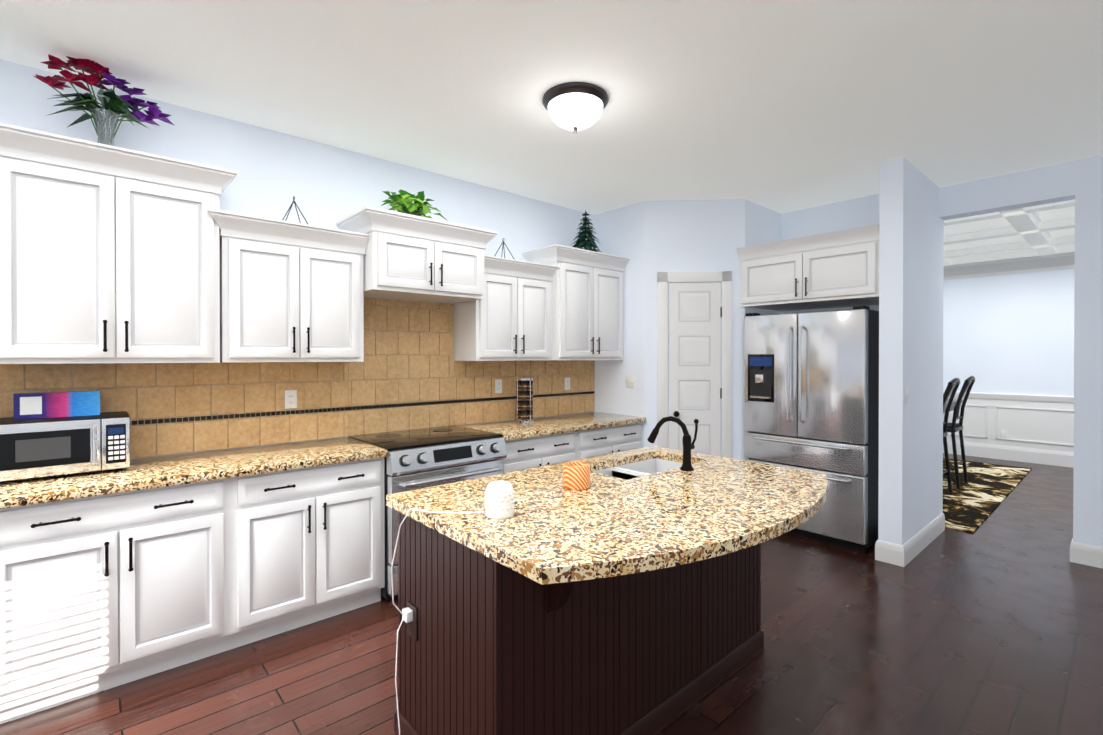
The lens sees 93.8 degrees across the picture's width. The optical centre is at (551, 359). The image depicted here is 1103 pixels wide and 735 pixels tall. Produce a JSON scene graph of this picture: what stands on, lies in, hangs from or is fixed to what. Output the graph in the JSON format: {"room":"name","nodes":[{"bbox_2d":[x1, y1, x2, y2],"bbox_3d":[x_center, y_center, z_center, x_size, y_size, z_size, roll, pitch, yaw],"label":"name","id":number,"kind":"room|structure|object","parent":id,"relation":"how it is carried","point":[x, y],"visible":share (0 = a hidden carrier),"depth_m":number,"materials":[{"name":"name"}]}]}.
{"room":"kitchen","nodes":[
{"label":"kitchen","id":0,"kind":"room"},
{"bbox_2d":[0,59,594,458],"bbox_3d":[-1.269,0.016,3.621,7.750,2.830,0.120,0,0,-42],"label":"wall","id":1,"kind":"structure","parent":0,"point":[328,186],"depth_m":3.22,"materials":[{"name":"paint"}]},
{"bbox_2d":[0,127,119,363],"bbox_3d":[-2.297,-0.467,2.391,0.415,0.970,0.348,0,0,-42],"label":"upper cabinet","id":2,"kind":"object","parent":1,"relation":"attached to","point":[111,254],"depth_m":2.27,"materials":[{"name":"white wood"}]},
{"bbox_2d":[120,151,223,362],"bbox_3d":[-1.986,-0.469,2.666,0.415,0.970,0.348,0,0,-42],"label":"upper cabinet","id":3,"kind":"object","parent":1,"relation":"attached to","point":[172,221],"depth_m":2.54,"materials":[{"name":"white wood"}]},
{"bbox_2d":[34,54,173,145],"bbox_3d":[-2.128,-1.171,2.477,0.515,0.432,0.334,0,0,-42],"label":"flower vase","id":4,"kind":"object","parent":3,"relation":"on","point":[106,115],"visible":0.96,"depth_m":2.44,"materials":[{"name":"clear glass"}]},
{"bbox_2d":[224,215,303,361],"bbox_3d":[-1.686,-0.365,2.946,0.375,0.760,0.328,0,0,-42],"label":"upper cabinet","id":5,"kind":"object","parent":1,"relation":"attached to","point":[264,259],"depth_m":2.83,"materials":[{"name":"white wood"}]},
{"bbox_2d":[285,390,296,408],"bbox_3d":[-1.621,0.249,3.209,0.070,0.114,0.005,0,0,-42],"label":"electrical outlet plate","id":6,"kind":"object","parent":1,"relation":"attached to","point":[290,399],"depth_m":3.21,"materials":[{"name":"white plastic"}]},
{"bbox_2d":[0,297,594,458],"bbox_3d":[-1.386,0.046,3.428,4.820,0.942,0.010,0,0,-42],"label":"tile backsplash","id":7,"kind":"structure","parent":1,"relation":"attached to","point":[409,373],"depth_m":3.37,"materials":[{"name":"beige tile"}]},
{"bbox_2d":[304,227,367,361],"bbox_3d":[-1.405,-0.367,3.195,0.375,0.760,0.328,0,0,-42],"label":"upper cabinet","id":8,"kind":"object","parent":1,"relation":"attached to","point":[334,292],"depth_m":3.07,"materials":[{"name":"white wood"}]},
{"bbox_2d":[282,196,307,223],"bbox_3d":[-1.520,-0.855,3.046,0.165,0.215,0.165,0,0,-42],"label":"pyramid","id":9,"kind":"object","parent":8,"relation":"on","point":[294,202],"visible":0.4,"depth_m":3.04,"materials":[{"name":"black"}]},
{"bbox_2d":[344,211,435,299],"bbox_3d":[-1.066,-0.656,3.414,0.405,0.455,0.448,0,0,-42],"label":"upper cabinet","id":10,"kind":"object","parent":1,"relation":"attached to","point":[400,250],"depth_m":3.23,"materials":[{"name":"white wood"}]},
{"bbox_2d":[412,223,487,306],"bbox_3d":[-0.763,-0.657,3.682,0.405,0.455,0.448,0,0,-42],"label":"upper cabinet","id":11,"kind":"object","parent":1,"relation":"attached to","point":[461,261],"depth_m":3.53,"materials":[{"name":"white wood"}]},
{"bbox_2d":[381,189,448,221],"bbox_3d":[-0.940,-0.998,3.468,0.440,0.226,0.326,0,0,-42],"label":"potted plant","id":12,"kind":"object","parent":11,"relation":"on","point":[406,205],"visible":0.81,"depth_m":3.40,"materials":[{"name":"green plant"}]},
{"bbox_2d":[454,259,519,360],"bbox_3d":[-0.507,-0.364,3.991,0.369,0.745,0.328,0,0,-42],"label":"upper cabinet","id":13,"kind":"object","parent":1,"relation":"attached to","point":[490,331],"depth_m":3.88,"materials":[{"name":"white wood"}]},
{"bbox_2d":[495,379,501,392],"bbox_3d":[-0.436,0.222,4.258,0.070,0.114,0.005,0,0,-42],"label":"electrical outlet plate","id":14,"kind":"object","parent":1,"relation":"attached to","point":[498,383],"depth_m":4.25,"materials":[{"name":"white plastic"}]},
{"bbox_2d":[520,263,551,360],"bbox_3d":[-0.231,-0.365,4.235,0.368,0.745,0.328,0,0,-42],"label":"upper cabinet","id":15,"kind":"object","parent":1,"relation":"attached to","point":[535,280],"depth_m":4.11,"materials":[{"name":"white wood"}]},
{"bbox_2d":[495,238,513,258],"bbox_3d":[-0.378,-0.846,4.058,0.165,0.215,0.165,0,0,-42],"label":"pyramid","id":16,"kind":"object","parent":15,"relation":"on","point":[503,242],"visible":0.5,"depth_m":4.05,"materials":[{"name":"black"}]},
{"bbox_2d":[528,247,595,359],"bbox_3d":[0.084,-0.446,4.473,0.414,0.905,0.388,0,0,-42],"label":"upper cabinet","id":17,"kind":"object","parent":1,"relation":"attached to","point":[573,272],"depth_m":4.31,"materials":[{"name":"white wood"}]},
{"bbox_2d":[565,377,569,389],"bbox_3d":[0.147,0.225,4.775,0.070,0.114,0.005,0,0,-42],"label":"electrical outlet plate","id":18,"kind":"object","parent":1,"relation":"attached to","point":[567,380],"depth_m":4.77,"materials":[{"name":"white plastic"}]},
{"bbox_2d":[626,375,634,387],"bbox_3d":[0.714,0.202,4.697,0.011,0.115,0.100,0,0,-42],"label":"electrical outlet plate","id":19,"kind":"object","parent":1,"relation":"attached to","point":[630,379],"depth_m":4.69,"materials":[{"name":"white plastic"}]},
{"bbox_2d":[905,387,907,403],"bbox_3d":[2.490,0.253,3.616,0.070,0.115,0.011,0,0,-42],"label":"electrical outlet plate","id":20,"kind":"object","parent":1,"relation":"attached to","point":[906,388],"depth_m":3.61,"materials":[{"name":"white plastic"}]},
{"bbox_2d":[1001,430,1007,437],"bbox_3d":[6.361,1.048,7.252,0.005,0.115,0.070,0,0,-42],"label":"electrical outlet plate","id":21,"kind":"object","parent":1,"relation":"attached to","point":[1004,433],"depth_m":7.25,"materials":[{"name":"white plastic"}]},
{"bbox_2d":[0,453,1102,734],"bbox_3d":[2.373,1.465,2.834,12.150,0.060,7.500,0,0,-42],"label":"floor","id":22,"kind":"structure","parent":0,"point":[992,623],"depth_m":2.46,"materials":[{"name":"brown wood"}]},
{"bbox_2d":[0,477,235,723],"bbox_3d":[-2.056,1.003,2.441,0.831,0.868,0.604,0,0,-42],"label":"base cabinet","id":23,"kind":"object","parent":22,"relation":"on","point":[101,593],"depth_m":2.21,"materials":[{"name":"white wood"}]},
{"bbox_2d":[236,457,384,647],"bbox_3d":[-1.454,1.000,2.974,0.778,0.868,0.604,0,0,-42],"label":"base cabinet","id":24,"kind":"object","parent":22,"relation":"on","point":[310,542],"depth_m":2.73,"materials":[{"name":"white wood"}]},
{"bbox_2d":[0,412,645,508],"bbox_3d":[-1.177,0.541,3.199,4.826,0.044,0.632,0,0,-42],"label":"countertop","id":25,"kind":"structure","parent":24,"relation":"on","point":[159,471],"depth_m":2.64,"materials":[{"name":"stone"}]},
{"bbox_2d":[0,411,129,482],"bbox_3d":[-2.253,0.396,2.384,0.465,0.252,0.371,0,0,-42],"label":"microwave","id":26,"kind":"object","parent":25,"relation":"on","point":[38,447],"visible":1,"depth_m":2.27,"materials":[{"name":"silver metal"}]},
{"bbox_2d":[13,390,99,419],"bbox_3d":[-2.305,0.211,2.416,0.290,0.115,0.072,0,0,-42],"label":"box","id":27,"kind":"object","parent":26,"relation":"on","point":[36,405],"visible":1,"depth_m":2.39,"materials":[{"name":"multicoloured cardboard"}]},
{"bbox_2d":[515,378,533,423],"bbox_3d":[-0.218,0.332,4.193,0.150,0.360,0.150,0,0,-42],"label":"spice rack","id":28,"kind":"object","parent":25,"relation":"on","point":[524,392],"visible":1,"depth_m":4.15,"materials":[{"name":"silver metal"}]},
{"bbox_2d":[348,425,506,600],"bbox_3d":[-0.819,0.971,3.460,0.817,0.921,0.718,0,0,-42],"label":"range","id":29,"kind":"object","parent":22,"relation":"on","point":[414,459],"visible":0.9,"depth_m":3.19,"materials":[{"name":"silver metal"}]},
{"bbox_2d":[502,431,581,472],"bbox_3d":[-0.270,0.995,4.023,0.748,0.868,0.604,0,0,-42],"label":"base cabinet","id":30,"kind":"object","parent":22,"relation":"on","point":[528,453],"depth_m":3.81,"materials":[{"name":"white wood"}]},
{"bbox_2d":[386,504,763,734],"bbox_3d":[0.274,1.003,2.162,1.724,0.872,0.922,0,0,-42],"label":"kitchen island","id":31,"kind":"object","parent":22,"relation":"on","point":[484,646],"depth_m":1.79,"materials":[{"name":"red wood"}]},
{"bbox_2d":[386,446,827,623],"bbox_3d":[0.371,0.545,2.119,1.670,0.040,1.168,0,0,-42],"label":"island countertop","id":32,"kind":"structure","parent":31,"relation":"on","point":[615,546],"depth_m":1.81,"materials":[{"name":"beige stone"}]},
{"bbox_2d":[484,480,514,518],"bbox_3d":[-0.175,0.470,1.747,0.102,0.112,0.104,0,0,-42],"label":"diffuser","id":33,"kind":"object","parent":32,"relation":"on","point":[499,497],"visible":1,"depth_m":1.71,"materials":[{"name":"white plastic"}]},
{"bbox_2d":[563,462,589,489],"bbox_3d":[0.103,0.478,2.127,0.112,0.092,0.112,0,0,-42],"label":"candle","id":34,"kind":"object","parent":32,"relation":"on","point":[576,475],"visible":1,"depth_m":2.08,"materials":[{"name":"orange wax"}]},
{"bbox_2d":[594,456,677,475],"bbox_3d":[0.460,0.658,2.591,0.674,0.216,0.364,0,0,-42],"label":"sink","id":35,"kind":"object","parent":32,"relation":"in","point":[652,463],"depth_m":2.83,"materials":[{"name":"white ceramic"}]},
{"bbox_2d":[647,416,698,471],"bbox_3d":[0.593,0.399,2.538,0.104,0.246,0.261,0,0,-42],"label":"faucet","id":36,"kind":"object","parent":32,"relation":"on","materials":[{"name":"black metal"}]},
{"bbox_2d":[582,423,641,458],"bbox_3d":[0.315,0.992,4.541,0.816,0.868,0.604,0,0,-42],"label":"base cabinet","id":37,"kind":"object","parent":22,"relation":"on","point":[601,441],"depth_m":4.31,"materials":[{"name":"white wood"}]},
{"bbox_2d":[744,306,878,551],"bbox_3d":[2.228,0.514,4.346,0.796,1.825,0.945,0,0,-42],"label":"refrigerator","id":38,"kind":"object","parent":22,"relation":"on","point":[811,391],"visible":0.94,"depth_m":3.99,"materials":[{"name":"grey metal"}]},
{"bbox_2d":[943,458,1031,532],"bbox_3d":[3.984,1.409,6.384,3.630,0.011,2.520,0,0,-42],"label":"dining rug","id":39,"kind":"object","parent":22,"relation":"on","point":[975,501],"visible":0.36,"depth_m":5.50,"materials":[{"name":"carpet"}]},
{"bbox_2d":[943,378,959,494],"bbox_3d":[3.889,0.795,5.380,0.456,1.228,0.568,0,0,-42],"label":"dining chair","id":40,"kind":"object","parent":39,"relation":"on","point":[953,385],"visible":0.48,"depth_m":5.36,"materials":[{"name":"black metal"}]},
{"bbox_2d":[944,399,962,412],"bbox_3d":[3.799,0.953,6.010,2.600,0.902,1.130,0,0,-42],"label":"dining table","id":41,"kind":"object","parent":39,"relation":"on","point":[953,405],"depth_m":6.21,"materials":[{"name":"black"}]},
{"bbox_2d":[943,376,974,488],"bbox_3d":[4.450,0.792,5.877,0.456,1.228,0.568,0,0,-42],"label":"dining chair","id":42,"kind":"object","parent":39,"relation":"on","point":[953,427],"visible":0.71,"depth_m":5.69,"materials":[{"name":"black"}]},
{"bbox_2d":[0,0,1102,265],"bbox_3d":[2.362,-1.495,2.808,12.120,0.260,7.500,0,0,-42],"label":"ceiling","id":43,"kind":"structure","parent":0,"point":[782,106],"depth_m":2.61,"materials":[{"name":"white paint"}]},
{"bbox_2d":[542,82,608,133],"bbox_3d":[0.128,-1.300,2.767,0.356,0.188,0.356,0,0,-42],"label":"ceiling light","id":44,"kind":"object","parent":43,"relation":"attached to","point":[575,107],"visible":1,"depth_m":2.67,"materials":[{"name":"white glass"}]},
{"bbox_2d":[595,199,744,459],"bbox_3d":[1.085,0.009,4.806,0.687,2.830,1.226,0,0,-42],"label":"wall","id":45,"kind":"structure","parent":0,"point":[694,338],"depth_m":4.55,"materials":[{"name":"paint"}]},
{"bbox_2d":[596,255,627,359],"bbox_3d":[0.394,-0.448,4.748,0.414,0.905,0.388,0,0,-42],"label":"upper cabinet","id":46,"kind":"object","parent":45,"relation":"attached to","point":[609,271],"depth_m":4.60,"materials":[{"name":"white wood"}]},
{"bbox_2d":[571,211,600,251],"bbox_3d":[0.310,-1.116,4.593,0.350,0.430,0.321,0,0,-42],"label":"tree","id":47,"kind":"object","parent":46,"relation":"on","point":[585,240],"visible":0.85,"depth_m":4.59,"materials":[{"name":"teal plant"}]},
{"bbox_2d":[745,199,781,458],"bbox_3d":[2.000,0.009,4.865,0.904,2.830,0.100,0,0,-42],"label":"wall","id":48,"kind":"structure","parent":0,"point":[762,225],"depth_m":4.71,"materials":[{"name":"paint"}]},
{"bbox_2d":[781,194,878,313],"bbox_3d":[2.704,0.010,4.715,0.350,2.830,1.059,0,0,-42],"label":"wall","id":49,"kind":"structure","parent":0,"point":[848,214],"depth_m":4.65,"materials":[{"name":"paint"}]},
{"bbox_2d":[736,224,878,311],"bbox_3d":[2.260,-0.711,4.337,0.805,0.505,1.080,0,0,-42],"label":"upper cabinet","id":50,"kind":"object","parent":49,"relation":"attached to","point":[837,269],"visible":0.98,"depth_m":4.07,"materials":[{"name":"white wood"}]},
{"bbox_2d":[878,157,943,545],"bbox_3d":[2.808,0.014,4.002,1.140,2.830,0.145,0,0,-42],"label":"wall column","id":51,"kind":"structure","parent":0,"point":[911,295],"depth_m":3.68,"materials":[{"name":"paint"}]},
{"bbox_2d":[875,540,898,561],"bbox_3d":[2.625,1.359,3.939,0.806,0.140,0.041,0,0,-42],"label":"baseboard","id":52,"kind":"structure","parent":51,"relation":"attached to","point":[883,550],"depth_m":3.64,"materials":[{"name":"white wood"}]},
{"bbox_2d":[899,513,944,566],"bbox_3d":[2.855,1.359,3.944,1.156,0.140,0.016,0,0,-42],"label":"baseboard","id":53,"kind":"structure","parent":51,"relation":"attached to","point":[907,552],"depth_m":3.85,"materials":[{"name":"white wood"}]},
{"bbox_2d":[943,268,1074,395],"bbox_3d":[6.489,-0.114,7.205,0.120,3.050,6.400,0,0,-42],"label":"wall","id":54,"kind":"structure","parent":0,"point":[1009,334],"depth_m":7.19,"materials":[{"name":"paint"}]},
{"bbox_2d":[943,252,1074,467],"bbox_3d":[6.234,0.010,7.320,0.110,2.800,6.810,0,0,-42],"label":"trim","id":55,"kind":"structure","parent":54,"relation":"attached to","point":[1040,428],"depth_m":7.14,"materials":[{"name":"white wood"}]},
{"bbox_2d":[939,155,1102,547],"bbox_3d":[4.642,0.021,2.678,0.150,2.830,4.270,0,0,-42],"label":"wall","id":56,"kind":"structure","parent":0,"point":[1088,429],"depth_m":3.61,"materials":[{"name":"paint"}]},
{"bbox_2d":[1070,539,1102,568],"bbox_3d":[4.801,1.368,2.403,0.046,0.140,3.376,0,0,-42],"label":"baseboard","id":57,"kind":"structure","parent":56,"relation":"attached to","point":[1084,554],"depth_m":3.59,"materials":[{"name":"white wood"}]}
]}

